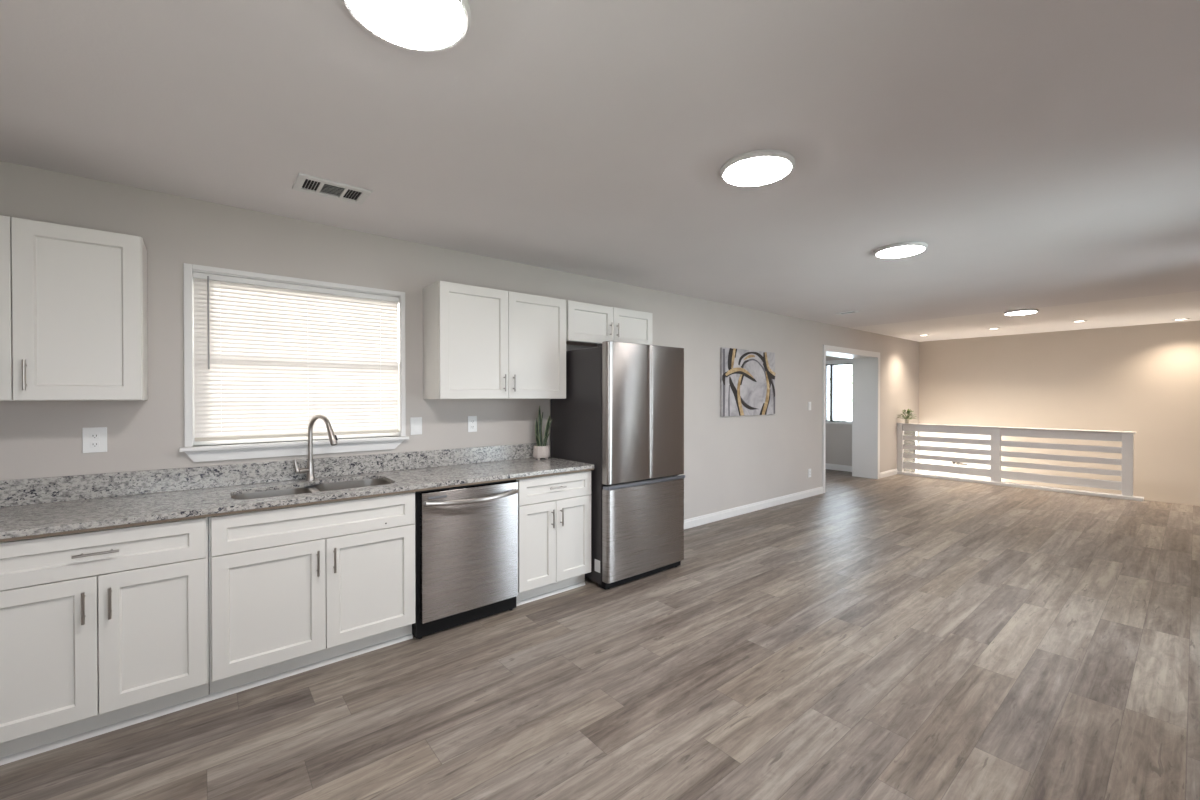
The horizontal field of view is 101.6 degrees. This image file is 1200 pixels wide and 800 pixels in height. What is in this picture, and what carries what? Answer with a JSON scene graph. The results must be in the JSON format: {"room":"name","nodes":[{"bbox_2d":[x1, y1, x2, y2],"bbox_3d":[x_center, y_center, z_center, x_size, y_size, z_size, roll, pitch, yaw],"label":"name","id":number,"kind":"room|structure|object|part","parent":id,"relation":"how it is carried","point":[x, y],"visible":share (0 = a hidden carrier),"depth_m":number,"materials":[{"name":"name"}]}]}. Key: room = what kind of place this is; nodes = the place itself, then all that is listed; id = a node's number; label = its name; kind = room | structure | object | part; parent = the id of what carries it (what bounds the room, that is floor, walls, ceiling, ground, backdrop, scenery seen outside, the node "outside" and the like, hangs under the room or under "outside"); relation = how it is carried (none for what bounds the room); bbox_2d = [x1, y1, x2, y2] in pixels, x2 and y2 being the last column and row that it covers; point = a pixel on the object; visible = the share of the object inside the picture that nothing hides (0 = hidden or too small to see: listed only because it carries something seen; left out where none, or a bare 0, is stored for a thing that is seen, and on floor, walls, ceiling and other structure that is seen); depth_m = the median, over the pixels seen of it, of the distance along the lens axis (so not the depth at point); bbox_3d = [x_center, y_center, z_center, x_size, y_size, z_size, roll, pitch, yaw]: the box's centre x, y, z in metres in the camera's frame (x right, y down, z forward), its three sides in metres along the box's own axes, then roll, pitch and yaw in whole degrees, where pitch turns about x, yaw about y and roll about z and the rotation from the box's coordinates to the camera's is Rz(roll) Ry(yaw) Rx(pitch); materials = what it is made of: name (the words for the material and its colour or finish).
{"room":"open-plan kitchen","nodes":[
{"label":"open-plan kitchen","id":0,"kind":"room"},
{"bbox_2d":[0,161,918,519],"bbox_3d":[1.511,0.827,6.006,12.250,3.897,0.410,0,1,-39],"label":"wall","id":1,"kind":"structure","parent":0,"point":[730,462],"depth_m":3.43,"materials":[{"name":"beige paint"}]},
{"bbox_2d":[0,215,147,400],"bbox_3d":[-2.561,-0.385,2.165,0.802,0.775,0.344,0,1,-39],"label":"upper cabinet","id":2,"kind":"object","parent":1,"relation":"attached to","point":[74,321],"visible":1,"depth_m":2.17,"materials":[{"name":"white paint"}]},
{"bbox_3d":[-2.635,-0.383,1.939,0.394,0.771,0.020,0,1,-39],"label":"door","id":3,"kind":"part","parent":2,"relation":"part of","materials":[{"name":"white paint"}]},
{"bbox_3d":[-2.435,-0.106,2.071,0.011,0.130,0.034,0,1,-39],"label":"handle","id":4,"kind":"part","parent":2,"relation":"part of","materials":[{"name":"silver metal"}]},
{"bbox_2d":[82,427,106,452],"bbox_3d":[-2.508,0.199,2.430,0.086,0.125,0.009,0,1,-39],"label":"wall outlet","id":5,"kind":"object","parent":1,"relation":"attached to","point":[94,439],"visible":1,"depth_m":2.43,"materials":[{"name":"white plastic"}]},
{"bbox_2d":[90,441,99,446],"bbox_3d":[-2.506,0.220,2.428,0.033,0.028,0.002,0,1,-39],"label":"receptacle","id":6,"kind":"object","parent":5,"relation":"attached to","point":[92,443],"depth_m":2.43,"materials":[{"name":"grey plastic"}]},
{"bbox_2d":[90,433,99,438],"bbox_3d":[-2.506,0.178,2.427,0.033,0.028,0.002,0,1,-39],"label":"receptacle","id":7,"kind":"object","parent":5,"relation":"attached to","point":[92,435],"depth_m":2.43,"materials":[{"name":"grey plastic"}]},
{"bbox_2d":[0,442,547,506],"bbox_3d":[-1.726,0.423,3.066,3.315,0.120,0.020,0,1,-39],"label":"backsplash","id":8,"kind":"structure","parent":1,"relation":"attached to","point":[17,492],"depth_m":2.74,"materials":[{"name":"grey stone"}]},
{"bbox_2d":[179,263,408,461],"bbox_3d":[-1.830,-0.202,3.045,1.197,1.075,0.195,0,1,-39],"label":"window","id":9,"kind":"structure","parent":1,"relation":"in","point":[355,442],"depth_m":2.88,"materials":[{"name":"white paint"}]},
{"bbox_3d":[-1.817,0.263,3.033,1.197,0.022,0.155,0,1,-39],"label":"sill","id":10,"kind":"part","parent":9,"relation":"part of","materials":[{"name":"white paint"}]},
{"bbox_2d":[193,272,398,440],"bbox_3d":[-1.810,-0.240,3.031,1.092,0.930,0.051,0,1,-39],"label":"window blind","id":11,"kind":"object","parent":9,"relation":"attached to","point":[270,358],"visible":0.99,"depth_m":2.98,"materials":[{"name":"white paint"}]},
{"bbox_3d":[-1.812,0.215,3.037,1.084,0.020,0.024,0,1,-39],"label":"rail","id":12,"kind":"part","parent":11,"relation":"part of","materials":[{"name":"white plastic"}]},
{"bbox_2d":[410,417,421,434],"bbox_3d":[-1.288,0.182,3.430,0.080,0.122,0.013,0,1,-39],"label":"light switch","id":13,"kind":"object","parent":1,"relation":"attached to","point":[415,422],"visible":1,"depth_m":3.43,"materials":[{"name":"white plastic"}]},
{"bbox_2d":[468,416,476,431],"bbox_3d":[-0.964,0.181,3.698,0.072,0.120,0.009,0,1,-39],"label":"wall outlet","id":14,"kind":"object","parent":1,"relation":"attached to","point":[472,420],"visible":1,"depth_m":3.69,"materials":[{"name":"white plastic"}]},
{"bbox_2d":[423,281,565,398],"bbox_3d":[-0.748,-0.400,3.654,1.025,0.783,0.344,0,1,-39],"label":"upper cabinet","id":15,"kind":"object","parent":1,"relation":"attached to","point":[479,342],"visible":1,"depth_m":3.47,"materials":[{"name":"white paint"}]},
{"bbox_3d":[-0.865,-0.398,3.392,0.505,0.779,0.020,0,1,-39],"label":"door","id":16,"kind":"part","parent":15,"relation":"part of","materials":[{"name":"white paint"}]},
{"bbox_3d":[-0.681,-0.123,3.510,0.011,0.123,0.034,0,1,-39],"label":"handle","id":17,"kind":"part","parent":15,"relation":"part of","materials":[{"name":"silver metal"}]},
{"bbox_3d":[-0.623,-0.123,3.558,0.011,0.123,0.034,0,1,-39],"label":"handle","id":18,"kind":"part","parent":15,"relation":"part of","materials":[{"name":"silver metal"}]},
{"bbox_3d":[-0.470,-0.400,3.716,0.511,0.779,0.020,0,1,-39],"label":"door","id":19,"kind":"part","parent":15,"relation":"part of","materials":[{"name":"white paint"}]},
{"bbox_2d":[566,300,652,346],"bbox_3d":[0.028,-0.635,4.289,0.956,0.322,0.344,0,1,-39],"label":"upper cabinet","id":20,"kind":"object","parent":1,"relation":"attached to","point":[587,324],"visible":0.84,"depth_m":4.14,"materials":[{"name":"white paint"}]},
{"bbox_3d":[-0.075,-0.633,4.039,0.472,0.318,0.020,0,1,-39],"label":"door","id":21,"kind":"part","parent":20,"relation":"part of","materials":[{"name":"white paint"}]},
{"bbox_3d":[0.155,-0.596,4.193,0.011,0.120,0.034,0,1,-39],"label":"handle","id":22,"kind":"part","parent":20,"relation":"part of","materials":[{"name":"silver metal"}]},
{"bbox_3d":[0.293,-0.635,4.341,0.474,0.318,0.020,0,1,-39],"label":"door","id":23,"kind":"part","parent":20,"relation":"part of","materials":[{"name":"white paint"}]},
{"bbox_2d":[720,347,775,416],"bbox_3d":[1.819,-0.209,5.960,1.111,0.794,0.038,0,1,-39],"label":"canvas painting","id":24,"kind":"object","parent":1,"relation":"attached to","point":[747,377],"visible":1,"depth_m":5.90,"materials":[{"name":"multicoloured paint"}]},
{"bbox_2d":[684,487,822,528],"bbox_3d":[1.747,1.327,5.928,3.930,0.098,0.016,0,1,-39],"label":"baseboard","id":25,"kind":"structure","parent":1,"relation":"attached to","point":[720,515],"depth_m":5.97,"materials":[{"name":"white paint"}]},
{"bbox_2d":[822,345,879,492],"bbox_3d":[3.917,0.274,7.965,2.010,2.175,0.428,0,1,-39],"label":"door frame","id":26,"kind":"structure","parent":1,"relation":"in","point":[865,364],"depth_m":8.50,"materials":[{"name":"white paint"}]},
{"bbox_2d":[880,469,897,477],"bbox_3d":[5.138,1.307,8.711,0.785,0.098,0.016,0,1,-39],"label":"baseboard","id":27,"kind":"structure","parent":1,"relation":"attached to","point":[894,471],"depth_m":8.69,"materials":[{"name":"white paint"}]},
{"bbox_2d":[0,0,1199,341],"bbox_3d":[3.015,-1.158,4.160,12.250,0.100,4.370,0,1,-39],"label":"ceiling","id":28,"kind":"structure","parent":0,"point":[1042,153],"depth_m":2.02,"materials":[{"name":"paint"}]},
{"bbox_2d":[292,173,371,204],"bbox_3d":[-1.388,-1.090,2.538,0.330,0.012,0.220,0,1,-39],"label":"ceiling vent","id":29,"kind":"object","parent":28,"relation":"in","point":[306,183],"visible":1,"depth_m":2.53,"materials":[{"name":"grey metal"}]},
{"bbox_2d":[343,0,470,51],"bbox_3d":[-0.524,-1.069,1.333,0.336,0.034,0.336,0,1,-39],"label":"recessed light","id":30,"kind":"object","parent":28,"relation":"in","point":[416,25],"visible":1,"depth_m":1.36,"materials":[{"name":"white paint"}]},
{"bbox_2d":[720,149,794,186],"bbox_3d":[0.736,-1.076,2.296,0.336,0.034,0.336,0,1,-39],"label":"recessed light","id":31,"kind":"object","parent":28,"relation":"in","point":[766,166],"visible":1,"depth_m":2.24,"materials":[{"name":"white paint"}]},
{"bbox_2d":[724,157,790,185],"bbox_3d":[0.736,-1.074,2.296,0.298,0.029,0.298,0,1,-39],"label":"diffuser","id":32,"kind":"object","parent":31,"relation":"attached to","point":[738,171],"depth_m":2.26,"materials":[{"name":"white plastic"}]},
{"bbox_2d":[834,310,859,314],"bbox_3d":[3.169,-1.117,6.266,0.140,0.012,0.270,0,1,-39],"label":"ceiling vent","id":33,"kind":"object","parent":28,"relation":"in","point":[855,311],"visible":1,"depth_m":6.26,"materials":[{"name":"grey metal"}]},
{"bbox_2d":[874,242,927,257],"bbox_3d":[2.185,-1.086,3.563,0.336,0.034,0.336,0,1,-39],"label":"recessed light","id":34,"kind":"object","parent":28,"relation":"in","point":[903,249],"visible":1,"depth_m":3.50,"materials":[{"name":"white paint"}]},
{"bbox_2d":[877,246,924,257],"bbox_3d":[2.185,-1.083,3.563,0.298,0.029,0.298,0,1,-39],"label":"diffuser","id":35,"kind":"object","parent":34,"relation":"attached to","point":[885,251],"depth_m":3.52,"materials":[{"name":"white plastic"}]},
{"bbox_2d":[1004,309,1038,314],"bbox_3d":[5.305,-1.105,6.170,0.336,0.034,0.336,0,1,-39],"label":"recessed light","id":36,"kind":"object","parent":28,"relation":"in","point":[1020,311],"visible":1,"depth_m":6.09,"materials":[{"name":"white paint"}]},
{"bbox_2d":[1006,311,1036,314],"bbox_3d":[5.305,-1.102,6.170,0.298,0.029,0.298,0,1,-39],"label":"diffuser","id":37,"kind":"object","parent":36,"relation":"attached to","point":[1007,312],"depth_m":6.14,"materials":[{"name":"white plastic"}]},
{"bbox_2d":[0,469,1199,799],"bbox_3d":[2.207,1.513,4.312,11.170,0.250,5.600,0,1,-39],"label":"floor","id":38,"kind":"structure","parent":0,"point":[898,636],"depth_m":2.40,"materials":[{"name":"grey wood"}]},
{"bbox_2d":[0,517,208,757],"bbox_3d":[-2.241,0.965,2.230,0.706,0.874,0.660,0,1,-39],"label":"base cabinet","id":39,"kind":"object","parent":38,"relation":"on","point":[99,628],"visible":0.94,"depth_m":2.00,"materials":[{"name":"white paint"}]},
{"bbox_3d":[-2.194,1.006,1.899,0.343,0.571,0.021,0,1,-39],"label":"door","id":40,"kind":"part","parent":39,"relation":"part of","materials":[{"name":"white paint"}]},
{"bbox_3d":[-2.072,0.833,1.962,0.011,0.128,0.034,0,1,-39],"label":"handle","id":41,"kind":"part","parent":39,"relation":"part of","materials":[{"name":"silver metal"}]},
{"bbox_3d":[-2.043,0.622,1.985,0.134,0.011,0.034,0,1,-39],"label":"handle","id":42,"kind":"part","parent":39,"relation":"part of","materials":[{"name":"silver metal"}]},
{"bbox_3d":[-2.059,0.626,2.007,0.691,0.179,0.021,0,1,-39],"label":"drawer","id":43,"kind":"part","parent":39,"relation":"part of","materials":[{"name":"white paint"}]},
{"bbox_3d":[-2.014,0.833,2.011,0.011,0.128,0.034,0,1,-39],"label":"handle","id":44,"kind":"part","parent":39,"relation":"part of","materials":[{"name":"silver metal"}]},
{"bbox_3d":[-1.926,1.004,2.119,0.345,0.571,0.021,0,1,-39],"label":"door","id":45,"kind":"part","parent":39,"relation":"part of","materials":[{"name":"white paint"}]},
{"bbox_2d":[0,633,412,765],"bbox_3d":[-1.884,1.393,2.240,2.016,0.021,0.020,0,1,-39],"label":"trim","id":46,"kind":"structure","parent":38,"relation":"on","point":[92,733],"depth_m":2.23,"materials":[{"name":"white paint"}]},
{"bbox_2d":[208,479,415,693],"bbox_3d":[-1.605,0.962,2.752,0.934,0.874,0.660,0,1,-39],"label":"base cabinet","id":47,"kind":"object","parent":38,"relation":"on","point":[289,588],"visible":0.96,"depth_m":2.48,"materials":[{"name":"white paint"}]},
{"bbox_3d":[-1.600,1.003,2.386,0.461,0.570,0.021,0,1,-39],"label":"door","id":48,"kind":"part","parent":47,"relation":"part of","materials":[{"name":"white paint"}]},
{"bbox_2d":[0,442,594,541],"bbox_3d":[-1.525,0.444,2.821,3.315,0.158,0.654,0,1,-39],"label":"countertop","id":49,"kind":"structure","parent":47,"relation":"on","point":[30,508],"depth_m":2.58,"materials":[{"name":"grey stone"}]},
{"bbox_2d":[231,479,391,499],"bbox_3d":[-1.595,0.617,2.759,0.800,0.224,0.415,0,1,-39],"label":"sink","id":50,"kind":"object","parent":49,"relation":"in","point":[366,482],"visible":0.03,"depth_m":2.81,"materials":[{"name":"silver metal"}]},
{"bbox_3d":[-1.742,0.619,2.596,0.365,0.222,0.350,0,1,-39],"label":"bowl","id":51,"kind":"part","parent":50,"relation":"part of","materials":[{"name":"silver metal"}]},
{"bbox_3d":[-1.437,0.617,2.889,0.391,0.222,0.415,0,1,-39],"label":"bowl","id":52,"kind":"part","parent":50,"relation":"part of","materials":[{"name":"silver metal"}]},
{"bbox_2d":[294,414,337,480],"bbox_3d":[-1.672,0.285,2.921,0.278,0.398,0.096,0,0,11],"label":"kitchen faucet","id":53,"kind":"object","parent":49,"relation":"on","point":[309,470],"visible":1,"depth_m":2.94,"materials":[{"name":"silver metal"}]},
{"bbox_3d":[-1.782,0.395,2.929,0.086,0.086,0.031,0,1,-44],"label":"lever","id":54,"kind":"part","parent":53,"relation":"part of","materials":[{"name":"silver metal"}]},
{"bbox_3d":[-1.675,0.242,2.923,0.192,0.312,0.025,0,0,25],"label":"spout","id":55,"kind":"part","parent":53,"relation":"part of","materials":[{"name":"silver metal"}]},
{"bbox_2d":[533,406,551,459],"bbox_3d":[-0.467,0.260,3.959,0.150,0.432,0.138,0,0,0],"label":"snake plant","id":56,"kind":"object","parent":49,"relation":"on","point":[539,450],"visible":1,"depth_m":3.94,"materials":[{"name":"green plant"}]},
{"bbox_3d":[-0.473,0.415,3.960,0.140,0.094,0.140,0,1,-39],"label":"pot","id":57,"kind":"part","parent":56,"relation":"part of","materials":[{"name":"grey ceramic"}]},
{"bbox_3d":[-1.423,0.623,2.529,0.919,0.180,0.021,0,1,-39],"label":"drawer","id":58,"kind":"part","parent":47,"relation":"part of","materials":[{"name":"white paint"}]},
{"bbox_3d":[-1.433,0.829,2.487,0.011,0.128,0.034,0,1,-39],"label":"handle","id":59,"kind":"part","parent":47,"relation":"part of","materials":[{"name":"silver metal"}]},
{"bbox_3d":[-1.374,0.829,2.536,0.011,0.128,0.034,0,1,-39],"label":"handle","id":60,"kind":"part","parent":47,"relation":"part of","materials":[{"name":"silver metal"}]},
{"bbox_3d":[-1.244,1.001,2.679,0.454,0.570,0.021,0,1,-39],"label":"door","id":61,"kind":"part","parent":47,"relation":"part of","materials":[{"name":"white paint"}]},
{"bbox_2d":[412,479,517,638],"bbox_3d":[-0.957,0.962,3.227,0.660,0.868,0.695,0,1,-39],"label":"dishwasher","id":62,"kind":"object","parent":38,"relation":"on","point":[466,537],"visible":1,"depth_m":2.98,"materials":[{"name":"silver metal"}]},
{"bbox_3d":[-0.760,0.603,2.990,0.598,0.040,0.082,0,1,-39],"label":"handle","id":63,"kind":"part","parent":62,"relation":"part of","materials":[{"name":"silver metal"}]},
{"bbox_2d":[516,582,584,605],"bbox_3d":[-0.350,1.383,3.499,0.603,0.021,0.020,0,1,-39],"label":"trim","id":64,"kind":"structure","parent":38,"relation":"on","point":[580,584],"depth_m":3.49,"materials":[{"name":"white paint"}]},
{"bbox_2d":[516,470,590,601],"bbox_3d":[-0.487,0.955,3.669,0.616,0.874,0.660,0,1,-39],"label":"base cabinet","id":65,"kind":"object","parent":38,"relation":"on","point":[554,511],"visible":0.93,"depth_m":3.42,"materials":[{"name":"white paint"}]},
{"bbox_3d":[-0.429,0.994,3.348,0.294,0.574,0.021,0,1,-39],"label":"door","id":66,"kind":"part","parent":65,"relation":"part of","materials":[{"name":"white paint"}]},
{"bbox_3d":[-0.326,0.823,3.396,0.011,0.128,0.034,0,1,-39],"label":"handle","id":67,"kind":"part","parent":65,"relation":"part of","materials":[{"name":"silver metal"}]},
{"bbox_3d":[-0.306,0.614,3.446,0.611,0.176,0.021,0,1,-39],"label":"drawer","id":68,"kind":"part","parent":65,"relation":"part of","materials":[{"name":"white paint"}]},
{"bbox_3d":[-0.267,0.822,3.444,0.011,0.128,0.034,0,1,-39],"label":"handle","id":69,"kind":"part","parent":65,"relation":"part of","materials":[{"name":"silver metal"}]},
{"bbox_3d":[-0.191,0.993,3.543,0.314,0.574,0.021,0,1,-39],"label":"door","id":70,"kind":"part","parent":65,"relation":"part of","materials":[{"name":"white paint"}]},
{"bbox_2d":[551,341,684,589],"bbox_3d":[0.146,0.479,4.088,0.838,1.820,0.759,0,1,-39],"label":"refrigerator","id":71,"kind":"object","parent":38,"relation":"on","point":[621,413],"visible":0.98,"depth_m":3.75,"materials":[{"name":"grey metal"}]},
{"bbox_3d":[0.201,0.094,3.691,0.422,1.044,0.065,0,1,-39],"label":"door","id":72,"kind":"part","parent":71,"relation":"part of","materials":[{"name":"silver metal"}]},
{"bbox_3d":[0.362,0.992,3.829,0.838,0.678,0.065,0,1,-39],"label":"freezer drawer","id":73,"kind":"part","parent":71,"relation":"part of","materials":[{"name":"silver metal"}]},
{"bbox_3d":[0.366,0.638,3.823,0.832,0.030,0.069,0,1,-39],"label":"handle","id":74,"kind":"part","parent":71,"relation":"part of","materials":[{"name":"silver metal"}]},
{"bbox_3d":[0.526,0.092,3.958,0.413,1.044,0.065,0,1,-39],"label":"door","id":75,"kind":"part","parent":71,"relation":"part of","materials":[{"name":"silver metal"}]},
{"bbox_2d":[897,423,1143,500],"bbox_3d":[6.433,0.896,7.821,0.140,0.932,3.029,0,1,-39],"label":"stair railing","id":76,"kind":"object","parent":38,"relation":"on","point":[995,473],"visible":1,"depth_m":7.61,"materials":[{"name":"paint"}]},
{"bbox_3d":[5.503,0.875,8.961,0.090,0.868,0.087,0,1,-39],"label":"post","id":77,"kind":"part","parent":76,"relation":"part of","materials":[{"name":"paint"}]},
{"bbox_2d":[898,409,915,422],"bbox_3d":[5.564,0.290,8.873,0.288,0.264,0.342,0,0,-14],"label":"potted plant","id":78,"kind":"object","parent":76,"relation":"on","point":[907,419],"visible":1,"depth_m":8.86,"materials":[{"name":"green plant"}]},
{"bbox_3d":[5.938,1.238,8.434,0.050,0.020,1.283,0,1,-39],"label":"rail","id":79,"kind":"part","parent":76,"relation":"part of","materials":[{"name":"paint"}]},
{"bbox_3d":[6.383,0.882,7.889,0.090,0.868,0.118,0,1,-39],"label":"post","id":80,"kind":"part","parent":76,"relation":"part of","materials":[{"name":"paint"}]},
{"bbox_3d":[6.400,0.474,7.866,0.066,0.052,2.745,0,1,-39],"label":"rail","id":81,"kind":"part","parent":76,"relation":"part of","materials":[{"name":"paint"}]},
{"bbox_3d":[6.433,1.340,7.824,0.140,0.045,3.029,0,1,-39],"label":"plate","id":82,"kind":"part","parent":76,"relation":"part of","materials":[{"name":"paint"}]},
{"bbox_3d":[6.844,1.246,7.330,0.050,0.020,1.334,0,1,-39],"label":"rail","id":83,"kind":"part","parent":76,"relation":"part of","materials":[{"name":"paint"}]},
{"bbox_3d":[7.301,0.890,6.771,0.090,0.868,0.105,0,1,-39],"label":"post","id":84,"kind":"part","parent":76,"relation":"part of","materials":[{"name":"paint"}]},
{"bbox_2d":[826,356,851,465],"bbox_3d":[4.619,0.141,9.426,0.100,2.420,0.940,0,1,-39],"label":"wall","id":85,"kind":"structure","parent":0,"point":[838,440],"depth_m":9.40,"materials":[{"name":"beige paint"}]},
{"bbox_2d":[825,463,851,471],"bbox_3d":[4.606,1.296,9.359,0.016,0.110,0.840,0,1,-39],"label":"baseboard","id":86,"kind":"structure","parent":85,"relation":"attached to","point":[827,466],"depth_m":9.38,"materials":[{"name":"white paint"}]},
{"bbox_2d":[826,359,851,427],"bbox_3d":[4.628,-0.119,9.366,0.120,1.290,0.780,0,1,-39],"label":"window","id":87,"kind":"structure","parent":85,"relation":"in","point":[842,424],"depth_m":9.50,"materials":[{"name":"grey"}]},
{"bbox_3d":[4.612,0.439,9.357,0.080,0.035,0.780,0,1,-39],"label":"sill","id":88,"kind":"part","parent":87,"relation":"part of","materials":[{"name":"white paint"}]},
{"bbox_3d":[4.587,-0.729,9.367,0.015,0.070,0.700,0,1,-39],"label":"casing","id":89,"kind":"part","parent":87,"relation":"part of","materials":[{"name":"white paint"}]},
{"bbox_2d":[919,321,1199,505],"bbox_3d":[7.725,0.813,8.027,0.120,3.897,4.350,0,1,-39],"label":"wall","id":90,"kind":"structure","parent":0,"point":[1144,380],"depth_m":7.87,"materials":[{"name":"beige paint"}]},
{"label":"outside","id":91,"kind":"structure","parent":0,"visible":0},
{"bbox_3d":[2.007,2.906,9.397,75.000,0.090,85.000,0,1,-39],"label":"ground","id":92,"kind":"structure","parent":91,"visible":0},
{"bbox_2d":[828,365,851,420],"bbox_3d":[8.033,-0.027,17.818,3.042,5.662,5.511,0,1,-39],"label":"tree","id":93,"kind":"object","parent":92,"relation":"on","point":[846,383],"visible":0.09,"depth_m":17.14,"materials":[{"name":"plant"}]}
]}

